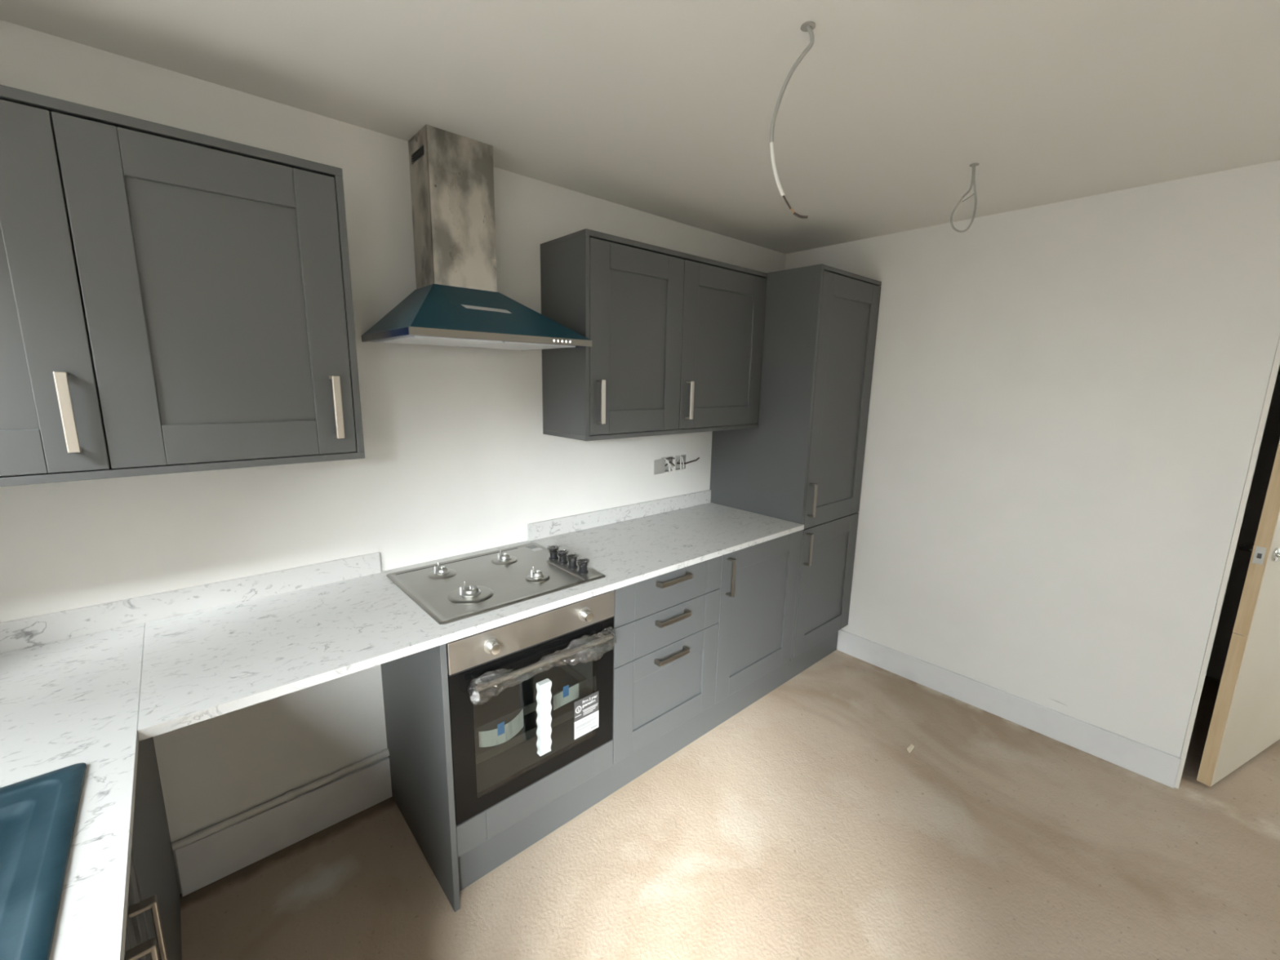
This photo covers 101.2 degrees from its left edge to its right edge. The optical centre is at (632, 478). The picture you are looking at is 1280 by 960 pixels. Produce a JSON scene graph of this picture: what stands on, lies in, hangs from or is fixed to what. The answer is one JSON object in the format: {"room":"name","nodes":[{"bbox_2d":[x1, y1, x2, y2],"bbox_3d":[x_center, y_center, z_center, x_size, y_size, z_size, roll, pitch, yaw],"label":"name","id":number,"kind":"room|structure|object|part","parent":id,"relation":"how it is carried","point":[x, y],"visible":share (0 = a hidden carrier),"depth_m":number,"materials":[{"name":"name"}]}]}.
{"room":"kitchen","nodes":[
{"label":"kitchen","id":0,"kind":"room"},
{"bbox_2d":[0,19,786,894],"bbox_3d":[0.013,-0.084,2.691,5.172,2.357,0.100,-8,14,-41],"label":"wall","id":1,"kind":"structure","parent":0,"point":[459,460],"depth_m":1.75,"materials":[{"name":"white paint"}]},
{"bbox_2d":[0,84,364,486],"bbox_3d":[-1.277,-0.392,1.175,1.127,0.762,0.344,-8,14,-41],"label":"upper cabinet","id":2,"kind":"object","parent":1,"relation":"attached to","point":[173,300],"visible":1,"depth_m":1.18,"materials":[{"name":"grey wood"}]},
{"bbox_3d":[-1.348,-0.347,0.947,0.496,0.716,0.020,-8,14,-41],"label":"door","id":3,"kind":"part","parent":2,"relation":"part of","materials":[{"name":"grey paint"}]},
{"bbox_3d":[-1.183,-0.139,1.101,0.019,0.167,0.034,-8,14,-41],"label":"handle","id":4,"kind":"part","parent":2,"relation":"part of","materials":[{"name":"silver metal"}]},
{"bbox_3d":[-1.282,-0.759,1.119,1.127,0.020,0.310,-8,14,-41],"label":"panel","id":5,"kind":"part","parent":2,"relation":"part of","materials":[{"name":"grey paint"}]},
{"bbox_3d":[-1.294,-0.029,1.256,1.127,0.018,0.310,-8,14,-41],"label":"panel","id":6,"kind":"part","parent":2,"relation":"part of","materials":[{"name":"grey paint"}]},
{"bbox_3d":[-0.803,-0.194,1.428,0.019,0.167,0.034,-8,14,-41],"label":"handle","id":7,"kind":"part","parent":2,"relation":"part of","materials":[{"name":"silver metal"}]},
{"bbox_3d":[-0.871,-0.455,1.548,0.018,0.724,0.310,-8,14,-41],"label":"panel","id":8,"kind":"part","parent":2,"relation":"part of","materials":[{"name":"grey paint"}]},
{"bbox_2d":[174,756,392,896],"bbox_3d":[-1.163,1.176,1.816,0.621,0.168,0.018,-8,14,-41],"label":"baseboard","id":9,"kind":"structure","parent":1,"relation":"attached to","point":[207,860],"depth_m":1.78,"materials":[{"name":"white wood"}]},
{"bbox_2d":[171,747,389,851],"bbox_3d":[-1.161,1.074,1.791,0.621,0.038,0.031,-8,14,-41],"label":"pipe","id":10,"kind":"object","parent":9,"relation":"on","point":[291,794],"visible":1,"depth_m":1.76,"materials":[{"name":"grey plastic"}]},
{"bbox_2d":[361,124,591,351],"bbox_3d":[-0.510,-0.771,1.700,0.602,0.656,0.466,-8,14,-41],"label":"hood","id":11,"kind":"object","parent":1,"relation":"attached to","point":[455,301],"visible":1,"depth_m":1.71,"materials":[{"name":"silver metal"}]},
{"bbox_3d":[-0.743,-0.429,1.572,0.010,0.021,0.450,-8,14,-41],"label":"rail","id":12,"kind":"part","parent":11,"relation":"part of","materials":[{"name":"blue"}]},
{"bbox_3d":[-0.368,-0.427,1.594,0.602,0.021,0.012,-8,14,-41],"label":"rail","id":13,"kind":"part","parent":11,"relation":"part of","materials":[{"name":"silver metal"}]},
{"bbox_3d":[-0.297,-0.494,1.957,0.010,0.021,0.450,-8,14,-41],"label":"rail","id":14,"kind":"part","parent":11,"relation":"part of","materials":[{"name":"silver metal"}]},
{"bbox_2d":[540,228,767,440],"bbox_3d":[0.153,-0.601,2.409,1.109,0.762,0.344,-8,14,-41],"label":"upper cabinet","id":15,"kind":"object","parent":1,"relation":"attached to","point":[677,337],"visible":0.98,"depth_m":2.17,"materials":[{"name":"grey wood"}]},
{"bbox_3d":[-0.269,-0.542,2.068,0.017,0.724,0.310,-8,14,-41],"label":"panel","id":16,"kind":"part","parent":15,"relation":"part of","materials":[{"name":"grey paint"}]},
{"bbox_3d":[-0.121,-0.295,2.017,0.019,0.167,0.034,-8,14,-41],"label":"handle","id":17,"kind":"part","parent":15,"relation":"part of","materials":[{"name":"silver metal"}]},
{"bbox_3d":[0.020,-0.547,2.128,0.494,0.716,0.020,-8,14,-41],"label":"door","id":18,"kind":"part","parent":15,"relation":"part of","materials":[{"name":"grey paint"}]},
{"bbox_3d":[0.136,-0.238,2.491,1.109,0.018,0.310,-8,14,-41],"label":"panel","id":19,"kind":"part","parent":15,"relation":"part of","materials":[{"name":"grey paint"}]},
{"bbox_3d":[0.147,-0.968,2.353,1.109,0.020,0.310,-8,14,-41],"label":"panel","id":20,"kind":"part","parent":15,"relation":"part of","materials":[{"name":"grey paint"}]},
{"bbox_3d":[0.253,-0.349,2.340,0.019,0.167,0.034,-8,14,-41],"label":"handle","id":21,"kind":"part","parent":15,"relation":"part of","materials":[{"name":"silver metal"}]},
{"bbox_3d":[0.430,-0.607,2.482,0.590,0.716,0.020,-8,14,-41],"label":"door","id":22,"kind":"part","parent":15,"relation":"part of","materials":[{"name":"grey paint"}]},
{"bbox_2d":[653,456,675,475],"bbox_3d":[0.157,-0.071,2.759,0.140,0.086,0.067,-8,14,-41],"label":"box","id":23,"kind":"object","parent":1,"relation":"attached to","point":[662,465],"visible":0.95,"depth_m":2.74,"materials":[{"name":"silver metal"}]},
{"bbox_2d":[675,454,699,471],"bbox_3d":[0.286,-0.090,2.864,0.148,0.085,0.077,-8,14,-41],"label":"box","id":24,"kind":"object","parent":1,"relation":"attached to","point":[680,463],"visible":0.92,"depth_m":2.87,"materials":[{"name":"silver metal"}]},
{"bbox_2d":[0,0,1279,253],"bbox_3d":[1.382,-0.985,0.952,5.172,0.100,4.200,-8,14,-41],"label":"ceiling","id":25,"kind":"structure","parent":0,"point":[664,108],"depth_m":1.38,"materials":[{"name":"white paint"}]},
{"bbox_2d":[769,21,815,218],"bbox_3d":[0.359,-0.795,1.182,0.095,0.394,0.033,2,11,5],"label":"cable","id":26,"kind":"object","parent":25,"relation":"hanging from","point":[808,26],"visible":1,"depth_m":1.18,"materials":[{"name":"grey plastic"}]},
{"bbox_2d":[950,162,978,232],"bbox_3d":[1.187,-0.998,1.877,0.075,0.223,0.030,11,15,42],"label":"cable","id":27,"kind":"object","parent":25,"relation":"hanging from","point":[973,165],"visible":1,"depth_m":1.86,"materials":[{"name":"grey plastic"}]},
{"bbox_2d":[179,648,1279,959],"bbox_3d":[1.343,1.430,1.406,5.172,0.100,4.200,-8,14,-41],"label":"floor","id":28,"kind":"structure","parent":0,"point":[804,824],"depth_m":1.77,"materials":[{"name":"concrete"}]},
{"bbox_2d":[131,737,182,959],"bbox_3d":[-1.171,0.914,1.282,0.018,0.879,0.716,-8,14,-41],"label":"panel","id":29,"kind":"object","parent":28,"relation":"on","point":[152,854],"visible":0.37,"depth_m":1.27,"materials":[{"name":"grey paint"}]},
{"bbox_2d":[380,643,460,911],"bbox_3d":[-0.725,0.836,1.740,0.018,0.879,0.606,-8,14,-41],"label":"end panel","id":30,"kind":"object","parent":28,"relation":"on","point":[415,692],"visible":0.76,"depth_m":1.65,"materials":[{"name":"grey paint"}]},
{"bbox_2d":[455,739,613,857],"bbox_3d":[-0.485,0.722,1.920,0.602,0.714,0.582,-8,14,-41],"label":"filler panel","id":31,"kind":"object","parent":28,"relation":"on","point":[474,831],"visible":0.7,"depth_m":1.73,"materials":[{"name":"grey"}]},
{"bbox_2d":[445,590,614,826],"bbox_3d":[-0.455,0.671,1.875,0.594,0.583,0.623,-8,14,-41],"label":"oven","id":32,"kind":"object","parent":31,"relation":"in","point":[519,645],"depth_m":1.67,"materials":[{"name":"black glass"}]},
{"bbox_3d":[-0.402,0.490,1.525,0.035,0.035,0.028,-8,14,-41],"label":"knob","id":33,"kind":"part","parent":32,"relation":"part of","materials":[{"name":"silver metal"}]},
{"bbox_2d":[475,696,582,764],"bbox_3d":[-0.473,0.832,1.924,0.468,0.032,0.400,-8,14,-41],"label":"baking tray","id":34,"kind":"object","parent":32,"relation":"in","point":[564,713],"visible":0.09,"depth_m":1.78,"materials":[{"name":"grey metal"}]},
{"bbox_2d":[472,659,587,737],"bbox_3d":[-0.472,0.738,1.907,0.468,0.032,0.400,-8,14,-41],"label":"baking tray","id":35,"kind":"object","parent":32,"relation":"in","point":[504,706],"visible":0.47,"depth_m":1.85,"materials":[{"name":"grey metal"}]},
{"bbox_2d":[478,708,523,746],"bbox_3d":[-0.414,0.805,1.682,0.156,0.076,0.020,-8,14,-41],"label":"paper label","id":36,"kind":"object","parent":35,"relation":"attached to","point":[503,733],"visible":1,"depth_m":1.67,"materials":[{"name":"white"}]},
{"bbox_2d":[553,683,578,710],"bbox_3d":[-0.233,0.760,1.847,0.107,0.073,0.003,-8,14,-41],"label":"paper label","id":37,"kind":"object","parent":35,"relation":"attached to","point":[568,695],"visible":1,"depth_m":1.85,"materials":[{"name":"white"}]},
{"bbox_3d":[-0.296,0.466,1.657,0.594,0.095,0.029,-8,14,-41],"label":"control panel","id":38,"kind":"part","parent":32,"relation":"part of","materials":[{"name":"silver metal"}]},
{"bbox_2d":[467,626,617,704],"bbox_3d":[-0.258,0.581,1.645,0.524,0.112,0.068,-8,14,-41],"label":"plastic sleeve","id":39,"kind":"object","parent":32,"relation":"attached to","point":[599,633],"visible":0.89,"depth_m":1.66,"materials":[{"name":"clear plastic"}]},
{"bbox_3d":[-0.269,0.566,1.656,0.494,0.017,0.047,-8,14,-41],"label":"oven handle","id":40,"kind":"part","parent":32,"relation":"part of","materials":[{"name":"silver metal"}]},
{"bbox_3d":[-0.278,0.749,1.648,0.047,0.252,0.032,-8,14,-41],"label":"foam strip","id":41,"kind":"part","parent":32,"relation":"part of","materials":[{"name":"white plastic"}]},
{"bbox_2d":[575,715,597,735],"bbox_3d":[-0.161,0.868,1.842,0.095,0.037,0.001,-8,14,-41],"label":"print","id":42,"kind":"object","parent":32,"relation":"attached to","point":[589,723],"depth_m":1.84,"materials":[{"name":"white paper"}]},
{"bbox_2d":[574,702,598,717],"bbox_3d":[-0.160,0.810,1.831,0.099,0.020,0.001,-8,14,-41],"label":"print","id":43,"kind":"object","parent":32,"relation":"on","point":[589,709],"depth_m":1.83,"materials":[{"name":"grey paper"}]},
{"bbox_3d":[-0.161,0.862,1.841,0.105,0.066,0.001,-8,14,-41],"label":"sticker panel","id":44,"kind":"part","parent":32,"relation":"part of","materials":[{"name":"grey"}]},
{"bbox_3d":[-0.150,0.453,1.743,0.035,0.035,0.028,-8,14,-41],"label":"knob","id":45,"kind":"part","parent":32,"relation":"part of","materials":[{"name":"silver metal"}]},
{"bbox_2d":[457,631,838,891],"bbox_3d":[0.335,1.092,2.411,2.391,0.160,0.016,-8,14,-41],"label":"plinth","id":46,"kind":"object","parent":28,"relation":"on","point":[477,862],"visible":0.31,"depth_m":2.06,"materials":[{"name":"grey paint"}]},
{"bbox_2d":[612,555,722,764],"bbox_3d":[-0.027,0.659,2.293,0.582,0.714,0.616,-8,14,-41],"label":"base cabinet","id":47,"kind":"object","parent":28,"relation":"on","point":[666,625],"visible":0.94,"depth_m":2.06,"materials":[{"name":"grey wood"}]},
{"bbox_3d":[0.144,0.845,2.126,0.581,0.390,0.020,-8,14,-41],"label":"drawer","id":48,"kind":"part","parent":47,"relation":"part of","materials":[{"name":"grey paint"}]},
{"bbox_3d":[0.149,0.575,2.075,0.581,0.154,0.020,-8,14,-41],"label":"drawer","id":49,"kind":"part","parent":47,"relation":"part of","materials":[{"name":"grey paint"}]},
{"bbox_3d":[0.151,0.424,2.047,0.581,0.148,0.020,-8,14,-41],"label":"drawer","id":50,"kind":"part","parent":47,"relation":"part of","materials":[{"name":"grey paint"}]},
{"bbox_3d":[0.156,0.699,2.071,0.167,0.019,0.034,-8,14,-41],"label":"handle","id":51,"kind":"part","parent":47,"relation":"part of","materials":[{"name":"grey metal"}]},
{"bbox_3d":[0.159,0.542,2.041,0.167,0.019,0.034,-8,14,-41],"label":"handle","id":52,"kind":"part","parent":47,"relation":"part of","materials":[{"name":"grey metal"}]},
{"bbox_3d":[0.162,0.387,2.012,0.167,0.019,0.034,-8,14,-41],"label":"handle","id":53,"kind":"part","parent":47,"relation":"part of","materials":[{"name":"grey metal"}]},
{"bbox_2d":[715,530,800,703],"bbox_3d":[0.423,0.593,2.682,0.610,0.714,0.616,-8,14,-41],"label":"base cabinet","id":54,"kind":"object","parent":28,"relation":"on","point":[758,588],"visible":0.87,"depth_m":2.46,"materials":[{"name":"grey wood"}]},
{"bbox_2d":[137,502,804,741],"bbox_3d":[-0.264,0.326,2.043,2.416,0.024,0.613,-8,14,-41],"label":"countertop","id":55,"kind":"structure","parent":54,"relation":"on","point":[205,664],"depth_m":1.48,"materials":[{"name":"white stone"}]},
{"bbox_2d":[0,551,381,653],"bbox_3d":[-1.362,0.364,1.477,1.226,0.075,0.012,-8,14,-41],"label":"upstand","id":56,"kind":"object","parent":55,"relation":"on","point":[20,633],"visible":1,"depth_m":1.51,"materials":[{"name":"white stone"}]},
{"bbox_2d":[386,542,604,624],"bbox_3d":[-0.482,0.333,1.859,0.597,0.083,0.500,-8,14,-41],"label":"gas hob","id":57,"kind":"object","parent":55,"relation":"in","point":[450,591],"visible":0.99,"depth_m":1.82,"materials":[{"name":"silver metal"}]},
{"bbox_3d":[-0.675,0.336,1.863,0.098,0.008,0.098,-8,14,-41],"label":"burner","id":58,"kind":"part","parent":57,"relation":"part of","materials":[{"name":"silver metal"}]},
{"bbox_2d":[435,566,449,574],"bbox_3d":[-0.675,0.321,1.861,0.049,0.023,0.049,-8,14,-41],"label":"burner","id":59,"kind":"object","parent":57,"relation":"on","point":[440,570],"depth_m":1.85,"materials":[{"name":"silver metal"}]},
{"bbox_3d":[-0.521,0.370,1.691,0.142,0.008,0.142,-8,14,-41],"label":"burner","id":60,"kind":"part","parent":57,"relation":"part of","materials":[{"name":"silver metal"}]},
{"bbox_2d":[461,585,480,596],"bbox_3d":[-0.521,0.356,1.688,0.065,0.023,0.065,-8,14,-41],"label":"burner","id":61,"kind":"object","parent":57,"relation":"on","point":[469,590],"depth_m":1.67,"materials":[{"name":"silver metal"}]},
{"bbox_3d":[-0.490,0.310,2.013,0.098,0.008,0.098,-8,14,-41],"label":"burner","id":62,"kind":"part","parent":57,"relation":"part of","materials":[{"name":"silver metal"}]},
{"bbox_2d":[498,553,511,560],"bbox_3d":[-0.490,0.296,2.010,0.049,0.023,0.049,-8,14,-41],"label":"burner","id":63,"kind":"object","parent":57,"relation":"on","point":[503,557],"depth_m":2.00,"materials":[{"name":"silver metal"}]},
{"bbox_3d":[-0.334,0.345,1.841,0.084,0.008,0.084,-8,14,-41],"label":"burner","id":64,"kind":"part","parent":57,"relation":"part of","materials":[{"name":"silver metal"}]},
{"bbox_2d":[532,569,543,578],"bbox_3d":[-0.334,0.331,1.838,0.043,0.023,0.043,-8,14,-41],"label":"burner","id":65,"kind":"object","parent":57,"relation":"on","point":[537,574],"depth_m":1.83,"materials":[{"name":"silver metal"}]},
{"bbox_3d":[-0.307,0.288,2.044,0.041,0.044,0.041,-8,14,-41],"label":"control knob","id":66,"kind":"part","parent":57,"relation":"part of","materials":[{"name":"black plastic"}]},
{"bbox_3d":[-0.265,0.297,1.996,0.041,0.044,0.041,-8,14,-41],"label":"control knob","id":67,"kind":"part","parent":57,"relation":"part of","materials":[{"name":"black plastic"}]},
{"bbox_3d":[-0.223,0.307,1.949,0.041,0.044,0.041,-8,14,-41],"label":"control knob","id":68,"kind":"part","parent":57,"relation":"part of","materials":[{"name":"black plastic"}]},
{"bbox_3d":[-0.180,0.317,1.901,0.041,0.044,0.041,-8,14,-41],"label":"control knob","id":69,"kind":"part","parent":57,"relation":"part of","materials":[{"name":"black plastic"}]},
{"bbox_2d":[526,489,711,541],"bbox_3d":[-0.002,0.166,2.651,1.197,0.075,0.012,-8,14,-41],"label":"upstand","id":70,"kind":"object","parent":55,"relation":"on","point":[547,528],"visible":1,"depth_m":2.56,"materials":[{"name":"white stone"}]},
{"bbox_3d":[0.421,0.422,2.251,0.019,0.167,0.034,-8,14,-41],"label":"handle","id":71,"kind":"part","parent":54,"relation":"part of","materials":[{"name":"grey metal"}]},
{"bbox_2d":[710,263,881,661],"bbox_3d":[0.886,-0.087,2.971,0.609,1.962,0.636,-8,14,-41],"label":"tall cabinet","id":72,"kind":"object","parent":28,"relation":"on","point":[802,463],"visible":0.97,"depth_m":2.69,"materials":[{"name":"grey wood"}]},
{"bbox_3d":[0.652,-0.057,2.792,0.018,1.962,0.600,-8,14,-41],"label":"panel","id":73,"kind":"part","parent":72,"relation":"part of","materials":[{"name":"grey paint"}]},
{"bbox_3d":[0.888,0.357,2.655,0.019,0.167,0.034,-8,14,-41],"label":"handle","id":74,"kind":"part","parent":72,"relation":"part of","materials":[{"name":"grey metal"}]},
{"bbox_3d":[0.892,0.107,2.608,0.019,0.167,0.034,-8,14,-41],"label":"handle","id":75,"kind":"part","parent":72,"relation":"part of","materials":[{"name":"grey metal"}]},
{"bbox_3d":[1.063,0.564,2.890,0.585,0.690,0.020,-8,14,-41],"label":"door","id":76,"kind":"part","parent":72,"relation":"part of","materials":[{"name":"grey paint"}]},
{"bbox_3d":[1.079,-0.383,2.712,0.585,1.226,0.020,-8,14,-41],"label":"door","id":77,"kind":"part","parent":72,"relation":"part of","materials":[{"name":"grey paint"}]},
{"bbox_3d":[0.897,-1.044,2.811,0.591,0.020,0.600,-8,14,-41],"label":"panel","id":78,"kind":"part","parent":72,"relation":"part of","materials":[{"name":"grey paint"}]},
{"bbox_2d":[906,744,914,752],"bbox_3d":[1.234,1.196,2.335,0.060,0.013,0.017,-8,14,-41],"label":"chip","id":79,"kind":"object","parent":28,"relation":"on","point":[911,747],"visible":1,"depth_m":2.33,"materials":[{"name":"beige"}]},
{"bbox_2d":[784,160,1279,757],"bbox_3d":[1.602,-0.058,2.694,0.100,2.357,1.997,-8,14,-41],"label":"wall","id":80,"kind":"structure","parent":0,"point":[1067,397],"depth_m":2.27,"materials":[{"name":"white paint"}]},
{"bbox_2d":[836,629,1181,788],"bbox_3d":[1.724,1.082,2.656,0.016,0.134,1.447,-8,14,-41],"label":"baseboard","id":81,"kind":"structure","parent":80,"relation":"attached to","point":[1157,765],"depth_m":2.49,"materials":[{"name":"white wood"}]},
{"bbox_2d":[1174,335,1279,788],"bbox_3d":[2.264,0.238,1.980,0.108,2.060,0.015,-8,14,-41],"label":"trim","id":82,"kind":"structure","parent":80,"relation":"attached to","point":[1276,363],"depth_m":1.95,"materials":[{"name":"white"}]},
{"bbox_2d":[1205,364,1279,679],"bbox_3d":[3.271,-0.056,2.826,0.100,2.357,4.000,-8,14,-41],"label":"doorway","id":83,"kind":"structure","parent":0,"point":[1271,435],"depth_m":2.80,"materials":[{"name":"black"}]},
{"bbox_3d":[-0.545,0.501,-0.468,0.100,2.357,4.000,-8,14,-41],"label":"wall","id":84,"kind":"structure","parent":0,"visible":0},
{"bbox_2d":[124,855,168,959],"bbox_3d":[-0.792,0.992,0.465,0.594,0.710,1.035,-8,14,-41],"label":"base cabinet","id":85,"kind":"object","parent":84,"relation":"attached to","point":[137,947],"visible":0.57,"depth_m":0.88,"materials":[{"name":"grey wood"}]},
{"bbox_2d":[0,622,145,959],"bbox_3d":[-1.022,0.578,0.639,0.603,0.024,1.760,-8,14,-41],"label":"countertop","id":86,"kind":"structure","parent":85,"relation":"on","point":[70,701],"depth_m":0.98,"materials":[{"name":"white stone"}]},
{"bbox_2d":[0,762,86,959],"bbox_3d":[-0.837,0.607,0.447,0.453,0.021,0.942,-8,14,-41],"label":"sink","id":87,"kind":"object","parent":86,"relation":"in","point":[38,814],"visible":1,"depth_m":0.76,"materials":[{"name":"blue plastic"}]},
{"bbox_3d":[-0.665,0.944,0.699,0.020,0.697,0.424,-8,14,-41],"label":"door","id":88,"kind":"part","parent":85,"relation":"part of","materials":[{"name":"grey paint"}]},
{"bbox_3d":[-0.862,0.899,0.921,0.020,0.697,0.168,-8,14,-41],"label":"door","id":89,"kind":"part","parent":85,"relation":"part of","materials":[{"name":"grey paint"}]},
{"bbox_3d":[-0.753,0.799,0.819,0.034,0.167,0.019,-8,14,-41],"label":"handle","id":90,"kind":"part","parent":85,"relation":"part of","materials":[{"name":"grey metal"}]},
{"bbox_3d":[-0.813,0.786,0.885,0.034,0.167,0.019,-8,14,-41],"label":"handle","id":91,"kind":"part","parent":85,"relation":"part of","materials":[{"name":"grey metal"}]},
{"bbox_3d":[3.309,0.028,2.381,0.598,2.357,0.262,-8,14,-41],"label":"wall","id":92,"kind":"structure","parent":0,"visible":0},
{"bbox_2d":[1196,440,1279,786],"bbox_3d":[2.683,0.247,2.117,0.779,1.974,0.160,-4,12,-25],"label":"door","id":93,"kind":"structure","parent":92,"relation":"in","point":[1245,722],"depth_m":2.08,"materials":[{"name":"brown wood"}]},
{"bbox_3d":[2.412,0.267,2.056,0.156,0.052,0.058,-8,14,-41],"label":"handle","id":94,"kind":"part","parent":93,"relation":"part of","materials":[{"name":"black metal"}]},
{"bbox_3d":[2.338,0.286,1.961,0.003,0.065,0.026,-4,12,-25],"label":"latch plate","id":95,"kind":"part","parent":93,"relation":"part of","materials":[{"name":"silver metal"}]},
{"bbox_3d":[2.459,0.285,1.961,0.148,0.052,0.058,-4,12,-23],"label":"handle","id":96,"kind":"part","parent":93,"relation":"part of","materials":[{"name":"silver metal"}]}
]}

